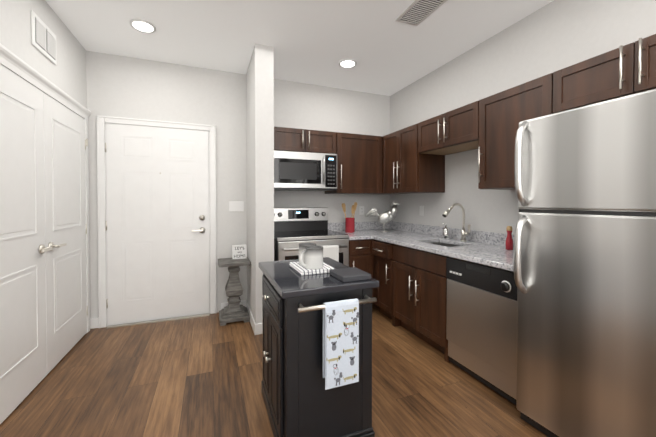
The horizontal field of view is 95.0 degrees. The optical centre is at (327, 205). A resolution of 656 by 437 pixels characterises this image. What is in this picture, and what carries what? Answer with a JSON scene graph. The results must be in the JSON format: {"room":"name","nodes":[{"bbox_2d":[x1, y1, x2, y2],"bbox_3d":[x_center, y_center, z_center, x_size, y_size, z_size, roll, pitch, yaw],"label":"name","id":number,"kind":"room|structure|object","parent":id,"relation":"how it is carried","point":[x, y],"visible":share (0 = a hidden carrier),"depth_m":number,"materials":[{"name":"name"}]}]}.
{"room":"kitchen","nodes":[
{"label":"kitchen","id":0,"kind":"room"},
{"bbox_2d":[0,0,86,107],"bbox_3d":[-1.190,-0.105,-0.167,0.100,2.740,6.890,0,1,-21],"label":"wall","id":1,"kind":"structure","parent":0,"point":[67,73],"depth_m":2.24,"materials":[{"name":"paint"}]},
{"bbox_2d":[31,10,56,64],"bbox_3d":[-2.058,-1.207,2.190,0.018,0.230,0.340,0,1,-21],"label":"air vent","id":2,"kind":"object","parent":1,"relation":"in","point":[43,38],"visible":1,"depth_m":2.15,"materials":[{"name":"white plastic"}]},
{"bbox_2d":[0,65,88,423],"bbox_3d":[-2.014,0.210,2.186,0.078,2.023,1.565,0,1,-21],"label":"closet doors","id":3,"kind":"structure","parent":1,"relation":"in","point":[43,301],"depth_m":2.05,"materials":[{"name":"paint"}]},
{"bbox_2d":[0,43,90,332],"bbox_3d":[-2.000,0.167,2.099,0.046,2.135,1.794,0,1,-21],"label":"trim","id":4,"kind":"structure","parent":1,"relation":"attached to","point":[12,62],"depth_m":2.33,"materials":[{"name":"paint"}]},
{"bbox_2d":[86,51,389,317],"bbox_3d":[-0.767,-0.156,3.647,3.480,2.740,0.100,0,1,-21],"label":"wall","id":5,"kind":"structure","parent":0,"point":[127,87],"depth_m":3.43,"materials":[{"name":"paint"}]},
{"bbox_2d":[96,115,216,327],"bbox_3d":[-1.771,0.165,3.186,1.100,2.110,0.029,0,1,-21],"label":"door frame","id":6,"kind":"structure","parent":5,"relation":"attached to","point":[102,121],"depth_m":3.03,"materials":[{"name":"paint"}]},
{"bbox_2d":[105,124,209,328],"bbox_3d":[-1.770,0.203,3.157,0.968,2.034,0.078,0,1,-21],"label":"entry door","id":7,"kind":"structure","parent":5,"relation":"in","point":[157,221],"depth_m":3.17,"materials":[{"name":"paint"}]},
{"bbox_2d":[221,300,244,308],"bbox_3d":[-1.093,1.164,3.471,0.271,0.105,0.018,0,1,-21],"label":"baseboard","id":8,"kind":"structure","parent":5,"relation":"attached to","point":[242,302],"depth_m":3.44,"materials":[{"name":"paint"}]},
{"bbox_2d":[229,201,243,210],"bbox_3d":[-1.058,0.012,3.473,0.164,0.116,0.013,0,1,-21],"label":"switch plate","id":9,"kind":"object","parent":5,"relation":"attached to","point":[236,205],"visible":1,"depth_m":3.47,"materials":[{"name":"white plastic"}]},
{"bbox_2d":[274,126,309,151],"bbox_3d":[-0.479,-0.727,3.483,0.432,0.257,0.396,0,1,-21],"label":"upper cabinet","id":10,"kind":"object","parent":5,"relation":"attached to","point":[285,139],"depth_m":3.31,"materials":[{"name":"brown wood"}]},
{"bbox_2d":[274,150,336,190],"bbox_3d":[-0.314,-0.388,3.516,0.754,0.417,0.463,0,1,-21],"label":"over-the-range microwave","id":11,"kind":"object","parent":10,"relation":"attached to","point":[301,171],"visible":0.9,"depth_m":3.33,"materials":[{"name":"silver metal"}]},
{"bbox_2d":[310,130,337,153],"bbox_3d":[-0.174,-0.729,3.603,0.432,0.257,0.396,0,1,-21],"label":"upper cabinet","id":12,"kind":"object","parent":5,"relation":"attached to","point":[326,142],"depth_m":3.45,"materials":[{"name":"brown wood"}]},
{"bbox_2d":[325,132,377,193],"bbox_3d":[0.334,-0.503,3.783,0.638,0.712,0.438,0,1,-21],"label":"upper cabinet","id":13,"kind":"object","parent":5,"relation":"attached to","point":[357,156],"depth_m":3.61,"materials":[{"name":"brown wood"}]},
{"bbox_2d":[359,206,363,214],"bbox_3d":[0.458,0.069,4.073,0.072,0.116,0.008,0,1,-21],"label":"electrical outlet","id":14,"kind":"object","parent":5,"relation":"attached to","point":[361,210],"visible":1,"depth_m":4.07,"materials":[{"name":"white plastic"}]},
{"bbox_2d":[246,44,273,323],"bbox_3d":[-0.737,-0.150,3.208,0.175,2.740,0.740,0,1,-21],"label":"wall","id":15,"kind":"structure","parent":0,"point":[260,147],"depth_m":2.87,"materials":[{"name":"paint"}]},
{"bbox_2d":[245,300,257,334],"bbox_3d":[-0.820,1.168,3.184,0.017,0.105,0.753,0,1,-21],"label":"baseboard","id":16,"kind":"structure","parent":15,"relation":"attached to","point":[256,328],"depth_m":2.97,"materials":[{"name":"paint"}]},
{"bbox_2d":[0,304,547,436],"bbox_3d":[0.476,1.281,0.506,3.680,0.050,6.890,0,1,-21],"label":"floor","id":17,"kind":"structure","parent":0,"point":[201,376],"depth_m":2.01,"materials":[{"name":"brown wood"}]},
{"bbox_2d":[218,257,250,325],"bbox_3d":[-1.010,0.904,3.232,0.316,0.632,0.316,0,1,-21],"label":"pedestal table","id":18,"kind":"object","parent":17,"relation":"on","point":[234,310],"visible":1,"depth_m":3.16,"materials":[{"name":"grey wood"}]},
{"bbox_2d":[232,245,246,258],"bbox_3d":[-0.974,0.511,3.306,0.150,0.150,0.044,0,1,-21],"label":"home sign","id":19,"kind":"object","parent":18,"relation":"on","point":[239,251],"visible":1,"depth_m":3.29,"materials":[{"name":"white"}]},
{"bbox_2d":[274,207,348,266],"bbox_3d":[-0.248,0.625,3.393,0.778,1.185,0.764,0,1,-21],"label":"stove","id":20,"kind":"object","parent":17,"relation":"on","point":[294,228],"visible":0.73,"depth_m":3.37,"materials":[{"name":"silver metal"}]},
{"bbox_2d":[323,245,338,261],"bbox_3d":[0.016,0.586,3.098,0.190,0.351,0.042,0,1,-21],"label":"oven towel","id":21,"kind":"object","parent":20,"relation":"hanging from","point":[331,251],"depth_m":3.09,"materials":[{"name":"white fabric"}]},
{"bbox_2d":[259,257,378,436],"bbox_3d":[-0.101,0.809,1.743,0.522,0.860,0.745,0,1,-21],"label":"kitchen island","id":22,"kind":"object","parent":17,"relation":"on","point":[299,400],"visible":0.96,"depth_m":1.47,"materials":[{"name":"paint"}]},
{"bbox_2d":[289,262,334,275],"bbox_3d":[-0.098,0.367,1.789,0.210,0.024,0.270,0,1,-21],"label":"striped towel","id":23,"kind":"object","parent":22,"relation":"on","point":[299,268],"visible":0.52,"depth_m":1.69,"materials":[{"name":"white fabric"}]},
{"bbox_2d":[299,243,315,263],"bbox_3d":[-0.133,0.294,1.863,0.110,0.118,0.151,0,1,-21],"label":"mug","id":24,"kind":"object","parent":23,"relation":"on","point":[301,246],"visible":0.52,"depth_m":1.81,"materials":[{"name":"ceramic"}]},
{"bbox_2d":[299,246,322,268],"bbox_3d":[-0.099,0.296,1.713,0.148,0.118,0.110,0,1,-21],"label":"mug","id":25,"kind":"object","parent":23,"relation":"on","point":[313,257],"visible":1,"depth_m":1.67,"materials":[{"name":"ceramic"}]},
{"bbox_2d":[323,298,358,389],"bbox_3d":[0.063,0.644,1.414,0.173,0.394,0.045,0,1,-21],"label":"towel","id":26,"kind":"object","parent":22,"relation":"hanging from","point":[341,343],"visible":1,"depth_m":1.40,"materials":[{"name":"fabric"}]},
{"bbox_2d":[330,267,370,281],"bbox_3d":[0.116,0.367,1.602,0.160,0.028,0.185,0,1,-21],"label":"block","id":27,"kind":"object","parent":22,"relation":"on","point":[351,274],"visible":0.98,"depth_m":1.54,"materials":[{"name":"grey stone"}]},
{"bbox_2d":[349,239,368,272],"bbox_3d":[0.253,0.793,3.640,0.326,0.840,0.677,0,1,-21],"label":"base cabinet","id":28,"kind":"object","parent":17,"relation":"on","point":[358,249],"depth_m":3.32,"materials":[{"name":"brown wood"}]},
{"bbox_2d":[369,239,447,326],"bbox_3d":[0.858,0.798,3.292,0.719,0.840,0.454,0,1,-21],"label":"base cabinet","id":29,"kind":"object","parent":17,"relation":"on","point":[384,257],"depth_m":3.07,"materials":[{"name":"brown wood"}]},
{"bbox_2d":[328,221,513,271],"bbox_3d":[0.866,0.310,2.939,0.958,0.142,2.419,0,1,-21],"label":"countertop","id":30,"kind":"structure","parent":29,"relation":"on","point":[484,248],"depth_m":2.87,"materials":[{"name":"stone"}]},
{"bbox_2d":[342,202,356,232],"bbox_3d":[0.269,0.147,3.730,0.201,0.371,0.129,0,1,-21],"label":"utensil crock","id":31,"kind":"object","parent":30,"relation":"on","point":[349,224],"visible":1,"depth_m":3.69,"materials":[{"name":"red ceramic"}]},
{"bbox_2d":[365,200,398,231],"bbox_3d":[0.684,0.130,3.796,0.391,0.403,0.236,0,1,-21],"label":"rooster","id":32,"kind":"object","parent":30,"relation":"on","point":[388,216],"visible":1,"depth_m":3.75,"materials":[{"name":"silver metal"}]},
{"bbox_2d":[430,242,456,246],"bbox_3d":[1.079,0.478,2.802,0.332,0.190,0.472,0,1,-21],"label":"sink bowl","id":33,"kind":"object","parent":30,"relation":"attached to","point":[445,244],"visible":0.02,"depth_m":3.02,"materials":[{"name":"silver metal"}]},
{"bbox_2d":[442,223,449,238],"bbox_3d":[1.197,0.259,3.061,0.079,0.166,0.068,0,1,-21],"label":"soap dispenser","id":34,"kind":"object","parent":30,"relation":"on","point":[446,233],"visible":1,"depth_m":3.04,"materials":[{"name":"silver metal"}]},
{"bbox_2d":[442,203,470,241],"bbox_3d":[1.204,0.162,2.819,0.281,0.366,0.102,0,1,-21],"label":"faucet","id":35,"kind":"object","parent":30,"relation":"on","point":[464,233],"visible":1,"depth_m":2.86,"materials":[{"name":"silver metal"}]},
{"bbox_2d":[506,226,512,249],"bbox_3d":[1.436,0.257,2.381,0.052,0.188,0.051,0,1,-21],"label":"bottle","id":36,"kind":"object","parent":30,"relation":"on","point":[509,241],"visible":1,"depth_m":2.36,"materials":[{"name":"red glass"}]},
{"bbox_2d":[397,259,449,362],"bbox_3d":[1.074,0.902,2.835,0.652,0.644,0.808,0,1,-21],"label":"base cabinet","id":37,"kind":"object","parent":17,"relation":"on","point":[409,293],"depth_m":2.59,"materials":[{"name":"brown wood"}]},
{"bbox_2d":[446,257,516,404],"bbox_3d":[1.285,0.815,2.156,0.622,0.838,0.598,0,1,-21],"label":"dishwasher","id":38,"kind":"object","parent":17,"relation":"on","point":[481,331],"visible":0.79,"depth_m":2.01,"materials":[{"name":"silver metal"}]},
{"bbox_2d":[514,89,655,436],"bbox_3d":[1.513,0.377,1.440,0.724,1.733,0.865,0,1,-24],"label":"fridge","id":39,"kind":"object","parent":17,"relation":"on","point":[585,246],"visible":1,"depth_m":1.41,"materials":[{"name":"silver metal"}]},
{"bbox_2d":[45,0,553,95],"bbox_3d":[0.476,-1.509,0.470,3.680,0.050,6.890,0,1,-21],"label":"ceiling","id":40,"kind":"structure","parent":0,"point":[314,42],"depth_m":2.65,"materials":[{"name":"paint"}]},
{"bbox_2d":[130,19,155,32],"bbox_3d":[-1.552,-1.504,2.525,0.190,0.013,0.190,0,1,-21],"label":"recessed light","id":41,"kind":"object","parent":40,"relation":"in","point":[141,25],"visible":0.98,"depth_m":2.52,"materials":[{"name":"white plastic"}]},
{"bbox_2d":[339,59,356,67],"bbox_3d":[0.210,-1.513,3.208,0.190,0.013,0.190,0,1,-21],"label":"recessed light","id":42,"kind":"object","parent":40,"relation":"in","point":[346,63],"visible":0.96,"depth_m":3.19,"materials":[{"name":"white plastic"}]},
{"bbox_2d":[395,0,447,25],"bbox_3d":[0.714,-1.500,2.310,0.220,0.016,0.380,0,1,-21],"label":"ceiling vent","id":43,"kind":"object","parent":40,"relation":"in","point":[416,12],"visible":1,"depth_m":2.32,"materials":[{"name":"white plastic"}]},
{"bbox_2d":[390,0,655,244],"bbox_3d":[2.142,-0.123,1.143,0.100,2.740,6.890,0,1,-21],"label":"wall","id":44,"kind":"structure","parent":0,"point":[553,36],"depth_m":2.65,"materials":[{"name":"paint"}]},
{"bbox_2d":[378,124,444,193],"bbox_3d":[0.935,-0.499,3.480,0.425,0.712,0.689,0,1,-21],"label":"upper cabinet","id":45,"kind":"object","parent":44,"relation":"attached to","point":[409,160],"depth_m":3.29,"materials":[{"name":"brown wood"}]},
{"bbox_2d":[419,206,423,215],"bbox_3d":[1.118,0.065,3.597,0.008,0.116,0.072,0,1,-21],"label":"electrical outlet","id":46,"kind":"object","parent":44,"relation":"attached to","point":[421,212],"visible":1,"depth_m":3.59,"materials":[{"name":"white plastic"}]},
{"bbox_2d":[418,101,477,157],"bbox_3d":[1.229,-0.691,2.816,0.362,0.312,0.754,0,1,-21],"label":"upper cabinet","id":47,"kind":"object","parent":44,"relation":"attached to","point":[456,130],"depth_m":2.70,"materials":[{"name":"brown wood"}]},
{"bbox_2d":[474,72,553,189],"bbox_3d":[1.469,-0.483,2.209,0.362,0.712,0.554,0,1,-21],"label":"upper cabinet","id":48,"kind":"object","parent":44,"relation":"attached to","point":[500,114],"depth_m":2.19,"materials":[{"name":"brown wood"}]},
{"bbox_2d":[554,34,655,112],"bbox_3d":[1.713,-0.700,1.585,0.362,0.262,0.779,0,1,-21],"label":"upper cabinet","id":49,"kind":"object","parent":44,"relation":"attached to","point":[629,69],"depth_m":1.62,"materials":[{"name":"brown wood"}]}
]}

